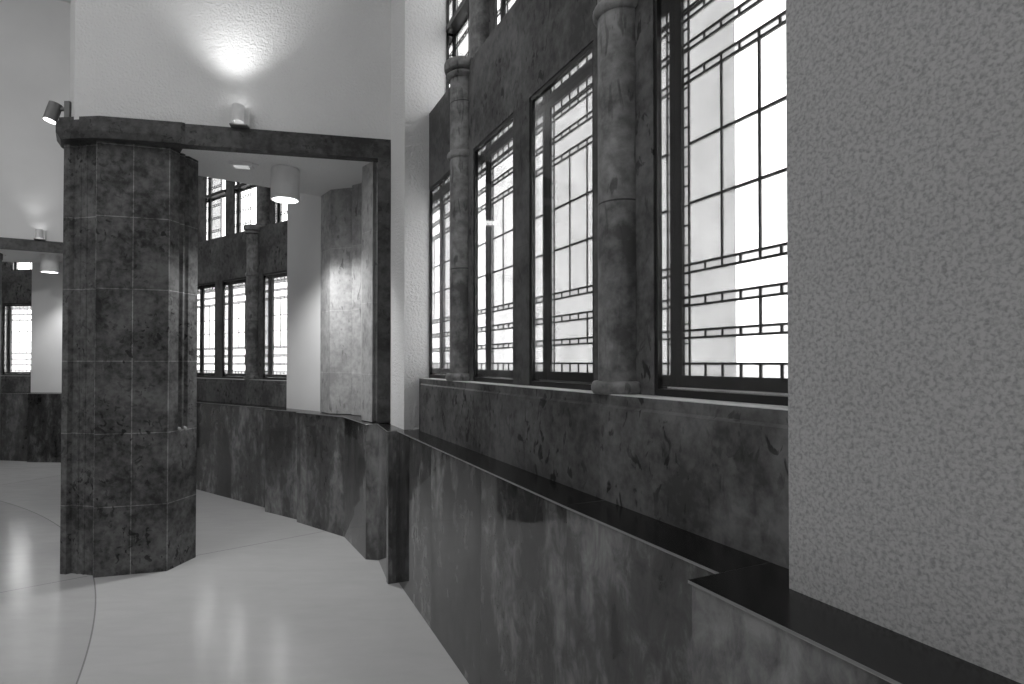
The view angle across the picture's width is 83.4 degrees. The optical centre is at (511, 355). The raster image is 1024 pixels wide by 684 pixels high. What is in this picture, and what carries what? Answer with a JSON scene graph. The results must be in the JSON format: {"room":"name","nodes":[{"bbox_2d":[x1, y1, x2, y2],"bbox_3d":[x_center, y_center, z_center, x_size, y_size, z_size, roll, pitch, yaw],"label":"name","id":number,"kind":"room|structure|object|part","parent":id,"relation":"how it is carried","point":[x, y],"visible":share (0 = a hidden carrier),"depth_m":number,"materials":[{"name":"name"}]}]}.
{"room":"building lobby","nodes":[
{"label":"building lobby","id":0,"kind":"room"},
{"bbox_2d":[1,262,31,391],"bbox_3d":[-9.038,-2.316,9.729,2.794,5.830,0.312,0,-1,7],"label":"wall","id":1,"kind":"structure","parent":0,"point":[16,285],"depth_m":9.54,"materials":[{"name":"stone"}]},
{"bbox_2d":[0,393,27,460],"bbox_3d":[-8.959,1.132,9.297,2.857,1.062,0.050,0,-1,10],"label":"wainscot","id":2,"kind":"structure","parent":1,"relation":"attached to","point":[13,406],"depth_m":9.07,"materials":[{"name":"stone"}]},
{"bbox_2d":[1,392,41,393],"bbox_3d":[-8.928,0.599,9.476,2.860,0.007,0.427,0,-1,10],"label":"ledge","id":3,"kind":"object","parent":2,"relation":"on","point":[1,392],"visible":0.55,"depth_m":9.21,"materials":[{"name":"stone"}]},
{"bbox_2d":[3,303,31,375],"bbox_3d":[-8.202,-0.268,9.603,0.546,1.210,0.116,0,-1,7],"label":"window","id":4,"kind":"structure","parent":1,"relation":"in","point":[8,308],"depth_m":9.64,"materials":[{"name":"metal"}]},
{"bbox_2d":[11,262,31,270],"bbox_3d":[-8.189,-2.386,9.732,0.546,1.950,0.092,0,-1,7],"label":"window","id":5,"kind":"structure","parent":1,"relation":"in","point":[13,264],"depth_m":9.75,"materials":[{"name":"glass"}]},
{"bbox_2d":[31,262,62,391],"bbox_3d":[-7.081,-2.317,9.694,1.533,5.830,0.806,0,-1,-14],"label":"wall","id":6,"kind":"structure","parent":0,"point":[47,288],"depth_m":9.27,"materials":[{"name":"paint"}]},
{"bbox_2d":[27,394,61,462],"bbox_3d":[-6.420,1.127,8.818,2.278,1.062,0.235,0,-1,13],"label":"wainscot","id":7,"kind":"structure","parent":6,"relation":"attached to","point":[44,410],"depth_m":8.94,"materials":[{"name":"stone"}]},
{"bbox_2d":[27,392,61,393],"bbox_3d":[-6.275,0.595,9.084,2.574,0.007,0.833,0,-1,13],"label":"ledge","id":8,"kind":"object","parent":7,"relation":"on","point":[42,392],"visible":0.25,"depth_m":8.94,"materials":[{"name":"stone"}]},
{"bbox_2d":[0,0,222,262],"bbox_3d":[-7.187,-3.374,9.068,4.667,3.730,1.523,0,-1,-30],"label":"wall","id":9,"kind":"structure","parent":0,"point":[34,34],"depth_m":8.34,"materials":[{"name":"paint"}]},
{"bbox_2d":[0,237,62,253],"bbox_3d":[-7.150,-1.593,8.203,3.700,0.154,0.100,0,-1,-30],"label":"trim","id":10,"kind":"structure","parent":9,"relation":"attached to","point":[5,243],"depth_m":8.28,"materials":[{"name":"stone"}]},
{"bbox_2d":[33,229,45,240],"bbox_3d":[-6.825,-1.745,8.301,0.136,0.143,0.118,0,-1,-29],"label":"wall lamp","id":11,"kind":"object","parent":9,"relation":"attached to","point":[38,234],"visible":1,"depth_m":8.28,"materials":[{"name":"metal"}]},
{"bbox_2d":[40,254,58,273],"bbox_3d":[-6.960,-1.383,8.658,0.230,0.262,0.230,0,-1,0],"label":"lamp","id":12,"kind":"object","parent":9,"relation":"hanging from","point":[49,263],"visible":1,"depth_m":8.57,"materials":[{"name":"metal"}]},
{"bbox_2d":[70,0,390,195],"bbox_3d":[-2.074,-3.424,5.010,2.661,3.730,1.210,0,-1,-12],"label":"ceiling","id":13,"kind":"structure","parent":0,"point":[300,66],"depth_m":4.40,"materials":[{"name":"paint"}]},
{"bbox_2d":[229,103,249,128],"bbox_3d":[-2.050,-1.796,4.313,0.136,0.143,0.118,0,-1,-12],"label":"wall lamp","id":14,"kind":"object","parent":13,"relation":"attached to","point":[239,116],"visible":1,"depth_m":4.31,"materials":[{"name":"metal"}]},
{"bbox_3d":[-2.055,-1.729,4.336,0.126,0.009,0.070,0,-1,-12],"label":"plate","id":15,"kind":"part","parent":14,"relation":"part of","materials":[{"name":"metal"}]},
{"bbox_2d":[229,160,258,169],"bbox_3d":[-2.178,-1.546,4.684,0.215,0.033,0.110,0,-1,-12],"label":"emergency light","id":16,"kind":"object","parent":13,"relation":"attached to","point":[234,164],"visible":1,"depth_m":4.65,"materials":[{"name":"plastic"}]},
{"bbox_2d":[270,165,299,203],"bbox_3d":[-1.900,-1.430,4.818,0.230,0.262,0.230,0,-1,0],"label":"lamp","id":17,"kind":"object","parent":13,"relation":"hanging from","point":[285,179],"visible":1,"depth_m":4.73,"materials":[{"name":"metal"}]},
{"bbox_2d":[183,124,390,161],"bbox_3d":[-1.738,-1.641,4.456,1.620,0.159,0.100,0,-1,-12],"label":"beam","id":18,"kind":"structure","parent":13,"relation":"attached to","point":[197,137],"depth_m":4.41,"materials":[{"name":"stone"}]},
{"bbox_2d":[0,460,468,683],"bbox_3d":[-6.400,1.647,2.980,19.200,0.120,18.000,0,-1,0],"label":"floor","id":19,"kind":"structure","parent":0,"point":[264,597],"depth_m":3.60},
{"bbox_2d":[0,253,2,394],"bbox_3d":[-7.837,-0.015,8.215,0.740,3.330,0.916,0,-1,-21],"label":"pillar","id":20,"kind":"structure","parent":19,"relation":"on","point":[1,254],"depth_m":8.53,"materials":[{"name":"stone"}]},
{"bbox_2d":[56,116,197,577],"bbox_3d":[-2.961,-0.058,4.480,1.078,3.325,0.762,0,-1,0],"label":"pillar","id":21,"kind":"structure","parent":19,"relation":"on","point":[129,402],"depth_m":4.24,"materials":[{"name":"stone"}]},
{"bbox_2d":[43,100,70,123],"bbox_3d":[-3.318,-1.771,4.220,0.199,0.175,0.098,0,-1,-19],"label":"spotlight","id":22,"kind":"object","parent":21,"relation":"on","point":[53,110],"visible":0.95,"depth_m":4.19,"materials":[{"name":"metal"}]},
{"bbox_3d":[-3.252,-1.771,4.237,0.037,0.175,0.080,0,-1,0],"label":"wall plate","id":23,"kind":"part","parent":22,"relation":"part of","materials":[{"name":"metal"}]},
{"bbox_3d":[-2.961,-1.640,4.494,1.078,0.160,0.752,0,-1,0],"label":"cornice","id":24,"kind":"part","parent":21,"relation":"part of","materials":[{"name":"stone"}]},
{"bbox_2d":[692,585,890,683],"bbox_3d":[1.573,1.005,-1.154,0.050,1.062,5.386,0,-1,-25],"label":"wainscot","id":25,"kind":"structure","parent":19,"relation":"on","point":[731,645],"depth_m":1.13,"materials":[{"name":"stone"}]},
{"bbox_2d":[688,562,1020,683],"bbox_3d":[1.660,0.470,-1.106,0.268,0.007,5.389,0,-1,-25],"label":"ledge","id":26,"kind":"object","parent":25,"relation":"on","point":[762,591],"visible":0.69,"depth_m":1.02,"materials":[{"name":"stone"}]},
{"bbox_2d":[786,0,1023,683],"bbox_3d":[2.277,-2.447,-0.959,1.140,5.830,5.455,0,-1,-25],"label":"wall","id":27,"kind":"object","parent":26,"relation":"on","point":[905,118],"visible":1,"depth_m":1.00,"materials":[{"name":"paint"}]},
{"bbox_2d":[197,176,286,406],"bbox_3d":[-3.538,-2.347,7.226,3.350,5.830,0.312,-1,-1,36],"label":"wall","id":28,"kind":"structure","parent":0,"point":[224,257],"depth_m":6.91,"materials":[{"name":"stone"}]},
{"bbox_2d":[197,282,214,377],"bbox_3d":[-3.952,-0.323,7.502,0.546,1.230,0.116,-1,-1,36],"label":"window","id":29,"kind":"structure","parent":28,"relation":"in","point":[201,288],"depth_m":7.66,"materials":[{"name":"metal"}]},
{"bbox_2d":[205,177,225,240],"bbox_3d":[-3.891,-2.462,7.612,0.546,1.950,0.092,-1,-1,36],"label":"window","id":30,"kind":"structure","parent":28,"relation":"in","point":[210,196],"depth_m":7.74,"materials":[{"name":"metal"}]},
{"bbox_2d":[215,280,222,377],"bbox_3d":[-3.659,-0.326,7.288,0.180,1.230,0.123,-1,-1,36],"label":"post","id":31,"kind":"object","parent":28,"relation":"attached to","point":[218,284],"visible":0.43,"depth_m":7.23,"materials":[{"name":"stone"}]},
{"bbox_2d":[196,402,266,507],"bbox_3d":[-3.860,1.105,7.068,3.363,1.062,0.050,-1,-1,36],"label":"wainscot","id":32,"kind":"structure","parent":28,"relation":"attached to","point":[230,439],"depth_m":6.55,"materials":[{"name":"stone"}]},
{"bbox_2d":[197,400,281,407],"bbox_3d":[-3.830,0.571,7.116,3.365,0.007,0.177,-1,-1,36],"label":"ledge","id":33,"kind":"object","parent":32,"relation":"on","point":[198,401],"visible":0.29,"depth_m":6.58,"materials":[{"name":"stone"}]},
{"bbox_2d":[222,277,245,378],"bbox_3d":[-3.364,-0.329,7.076,0.546,1.230,0.116,-1,-1,36],"label":"window","id":34,"kind":"structure","parent":28,"relation":"in","point":[227,343],"depth_m":7.21,"materials":[{"name":"metal"}]},
{"bbox_3d":[-3.338,-0.328,7.111,0.546,1.230,0.030,-1,-1,36],"label":"frame","id":35,"kind":"part","parent":34,"relation":"part of","materials":[{"name":"metal"}]},
{"bbox_2d":[233,182,256,233],"bbox_3d":[-3.303,-2.467,7.187,0.546,1.950,0.092,-1,-1,36],"label":"window","id":36,"kind":"structure","parent":28,"relation":"in","point":[238,187],"depth_m":7.31,"materials":[{"name":"metal"}]},
{"bbox_2d":[208,378,286,380],"bbox_3d":[-3.597,0.285,7.111,3.350,0.003,0.090,-1,-1,36],"label":"sill","id":37,"kind":"structure","parent":28,"relation":"attached to","point":[208,378],"depth_m":6.75,"materials":[{"name":"grey stone"}]},
{"bbox_2d":[243,224,261,379],"bbox_3d":[-3.033,-0.618,6.764,0.240,1.802,0.240,-1,-1,36],"label":"column","id":38,"kind":"structure","parent":37,"relation":"on","point":[252,232],"depth_m":6.69,"materials":[{"name":"stone"}]},
{"bbox_2d":[255,186,269,225],"bbox_3d":[-2.956,-2.655,6.896,0.232,2.270,0.232,-1,-1,36],"label":"column","id":39,"kind":"structure","parent":38,"relation":"on","point":[262,192],"depth_m":6.80,"materials":[{"name":"stone"}]},
{"bbox_2d":[263,270,286,379],"bbox_3d":[-2.630,-0.335,6.545,0.546,1.230,0.116,-1,-1,36],"label":"window","id":40,"kind":"structure","parent":28,"relation":"in","point":[268,278],"depth_m":6.69,"materials":[{"name":"metal"}]},
{"bbox_3d":[-2.604,-0.335,6.580,0.546,1.230,0.030,-1,-1,36],"label":"frame","id":41,"kind":"part","parent":40,"relation":"part of","materials":[{"name":"metal"}]},
{"bbox_2d":[274,202,286,222],"bbox_3d":[-2.569,-2.474,6.655,0.546,1.950,0.092,-1,-1,36],"label":"window","id":42,"kind":"structure","parent":28,"relation":"in","point":[278,212],"depth_m":6.80,"materials":[{"name":"metal"}]},
{"bbox_3d":[-2.569,-2.474,6.655,0.546,1.950,0.092,-1,-1,36],"label":"frame","id":43,"kind":"part","parent":42,"relation":"part of","materials":[{"name":"metal"}]},
{"bbox_2d":[287,193,320,411],"bbox_3d":[-1.668,-2.357,6.387,0.758,5.830,1.422,-1,-1,44],"label":"wall","id":44,"kind":"structure","parent":0,"point":[303,217],"depth_m":5.84,"materials":[{"name":"paint"}]},
{"bbox_2d":[265,410,296,518],"bbox_3d":[-2.317,1.090,5.845,0.575,1.062,0.050,0,-1,34],"label":"wainscot","id":45,"kind":"structure","parent":44,"relation":"attached to","point":[280,426],"depth_m":5.83,"materials":[{"name":"stone"}]},
{"bbox_2d":[266,407,308,411],"bbox_3d":[-2.218,0.556,5.940,0.630,0.007,0.352,-1,-1,36],"label":"ledge","id":46,"kind":"object","parent":45,"relation":"on","point":[282,408],"visible":0.5,"depth_m":5.88,"materials":[{"name":"stone"}]},
{"bbox_2d":[59,0,695,4],"bbox_3d":[-6.400,-5.413,3.066,19.200,0.200,18.000,0,-1,0],"label":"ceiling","id":47,"kind":"structure","parent":0,"point":[67,1],"depth_m":8.52,"materials":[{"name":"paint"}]},
{"bbox_2d":[390,0,515,429],"bbox_3d":[-0.601,-2.376,4.861,0.928,5.830,1.160,0,-1,-25],"label":"wall","id":48,"kind":"structure","parent":0,"point":[418,27],"depth_m":4.20,"materials":[{"name":"paint"}]},
{"bbox_2d":[320,158,390,422],"bbox_3d":[-1.231,-0.509,5.176,0.645,2.095,1.356,0,-1,-31],"label":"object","id":49,"kind":"structure","parent":48,"relation":"attached to","point":[355,320],"depth_m":5.20,"materials":[{"name":"stone"}]},
{"bbox_2d":[386,432,398,583],"bbox_3d":[-0.802,1.069,4.082,0.165,1.062,0.050,0,-1,-25],"label":"wainscot","id":50,"kind":"structure","parent":48,"relation":"attached to","point":[389,434],"depth_m":4.04,"materials":[{"name":"stone"}]},
{"bbox_2d":[399,433,566,683],"bbox_3d":[-0.285,1.056,3.006,0.050,1.062,2.344,0,-1,-25],"label":"wainscot","id":51,"kind":"structure","parent":48,"relation":"attached to","point":[483,556],"depth_m":2.61,"materials":[{"name":"stone"}]},
{"bbox_2d":[397,429,602,506],"bbox_3d":[-0.213,0.521,3.058,0.245,0.007,2.369,0,-1,-25],"label":"ledge","id":52,"kind":"object","parent":51,"relation":"on","point":[557,493],"visible":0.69,"depth_m":2.49,"materials":[{"name":"stone"}]},
{"bbox_2d":[419,0,788,568],"bbox_3d":[0.154,-2.401,2.761,0.312,5.830,3.300,0,-1,-25],"label":"wall","id":53,"kind":"structure","parent":0,"point":[714,472],"depth_m":2.00,"materials":[{"name":"stone"}]},
{"bbox_2d":[297,413,395,583],"bbox_3d":[-1.387,1.079,4.881,0.226,1.062,2.019,1,-1,-38],"label":"wainscot","id":54,"kind":"structure","parent":53,"relation":"attached to","point":[342,462],"depth_m":5.03,"materials":[{"name":"stone"}]},
{"bbox_2d":[296,411,410,431],"bbox_3d":[-1.280,0.545,5.009,0.570,0.007,2.115,1,-1,-38],"label":"ledge","id":55,"kind":"object","parent":54,"relation":"on","point":[388,427],"visible":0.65,"depth_m":4.85,"materials":[{"name":"stone"}]},
{"bbox_2d":[429,171,449,378],"bbox_3d":[-0.433,-0.529,3.973,0.116,1.381,0.546,0,-1,-25],"label":"window","id":56,"kind":"structure","parent":53,"relation":"in","point":[438,192],"depth_m":4.20,"materials":[{"name":"metal"}]},
{"bbox_3d":[-0.394,-0.529,3.992,0.030,1.381,0.546,0,-1,-25],"label":"frame","id":57,"kind":"part","parent":56,"relation":"part of","materials":[{"name":"metal"}]},
{"bbox_2d":[446,0,468,90],"bbox_3d":[-0.340,-2.746,4.045,0.092,1.950,0.546,0,-1,-25],"label":"window","id":58,"kind":"structure","parent":53,"relation":"in","point":[457,17],"depth_m":4.23,"materials":[{"name":"metal"}]},
{"bbox_2d":[474,114,512,383],"bbox_3d":[-0.055,-0.539,3.179,0.116,1.381,0.546,0,-1,-25],"label":"window","id":59,"kind":"structure","parent":53,"relation":"in","point":[501,138],"depth_m":3.40,"materials":[{"name":"metal"}]},
{"bbox_3d":[-0.016,-0.538,3.197,0.030,1.381,0.546,0,-1,-25],"label":"frame","id":60,"kind":"part","parent":59,"relation":"part of","materials":[{"name":"metal"}]},
{"bbox_2d":[494,0,510,28],"bbox_3d":[0.039,-2.756,3.251,0.092,1.950,0.546,0,-1,-25],"label":"window","id":61,"kind":"structure","parent":53,"relation":"in","point":[501,7],"depth_m":3.48,"materials":[{"name":"glass"}]},
{"bbox_2d":[513,98,529,385],"bbox_3d":[0.100,-0.543,2.850,0.123,1.381,0.180,0,-1,-25],"label":"post","id":62,"kind":"object","parent":53,"relation":"attached to","point":[521,115],"visible":0.43,"depth_m":2.82,"materials":[{"name":"stone"}]},
{"bbox_2d":[530,41,593,389],"bbox_3d":[0.257,-0.547,2.523,0.116,1.381,0.546,0,-1,-25],"label":"window","id":63,"kind":"structure","parent":53,"relation":"in","point":[578,72],"depth_m":2.73,"materials":[{"name":"metal"}]},
{"bbox_3d":[0.296,-0.546,2.542,0.030,1.381,0.546,0,-1,-25],"label":"frame","id":64,"kind":"part","parent":63,"relation":"part of","materials":[{"name":"metal"}]},
{"bbox_2d":[421,378,787,410],"bbox_3d":[0.085,0.144,2.639,0.089,0.003,3.195,0,-1,-25],"label":"sill","id":65,"kind":"structure","parent":53,"relation":"on","point":[753,405],"depth_m":1.80,"materials":[{"name":"grey stone"}]},
{"bbox_2d":[444,56,471,380],"bbox_3d":[-0.300,-0.821,3.553,0.240,1.955,0.240,0,-1,-25],"label":"column","id":66,"kind":"structure","parent":65,"relation":"on","point":[456,68],"depth_m":3.48,"materials":[{"name":"stone"}]},
{"bbox_2d":[469,0,488,56],"bbox_3d":[-0.181,-2.815,3.634,0.232,2.030,0.232,0,-1,-25],"label":"column","id":67,"kind":"structure","parent":66,"relation":"on","point":[478,9],"depth_m":3.54,"materials":[{"name":"stone"}]},
{"bbox_2d":[591,0,640,394],"bbox_3d":[0.396,-0.839,2.091,0.240,1.955,0.240,0,-1,-25],"label":"column","id":68,"kind":"structure","parent":65,"relation":"on","point":[614,20],"depth_m":2.01,"materials":[{"name":"stone"}]},
{"bbox_2d":[567,509,713,683],"bbox_3d":[0.357,1.039,1.632,0.050,1.062,0.690,0,-1,-26],"label":"wainscot","id":69,"kind":"structure","parent":53,"relation":"attached to","point":[629,600],"depth_m":1.65,"materials":[{"name":"stone"}]},
{"bbox_2d":[564,500,769,573],"bbox_3d":[0.401,0.504,1.659,0.176,0.007,0.692,0,-1,-25],"label":"ledge","id":70,"kind":"object","parent":69,"relation":"on","point":[714,557],"visible":0.98,"depth_m":1.57,"materials":[{"name":"stone"}]},
{"bbox_2d":[654,0,787,405],"bbox_3d":[0.647,-0.557,1.706,0.116,1.381,0.546,0,-1,-25],"label":"window","id":71,"kind":"structure","parent":53,"relation":"in","point":[673,48],"depth_m":1.92,"materials":[{"name":"metal"}]},
{"label":"outside","id":72,"kind":"structure","parent":0,"visible":0},
{"bbox_3d":[3.000,2.034,10.976,46.000,0.100,38.000,0,-1,0],"label":"ground","id":73,"kind":"structure","parent":72,"visible":0},
{"bbox_2d":[555,0,735,376],"bbox_3d":[2.457,-2.628,14.055,3.788,9.300,11.509,0,-1,12],"label":"window glass","id":74,"kind":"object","parent":73,"relation":"on","point":[705,90],"visible":0.08,"depth_m":8.53,"materials":[{"name":"glass"}]}
]}

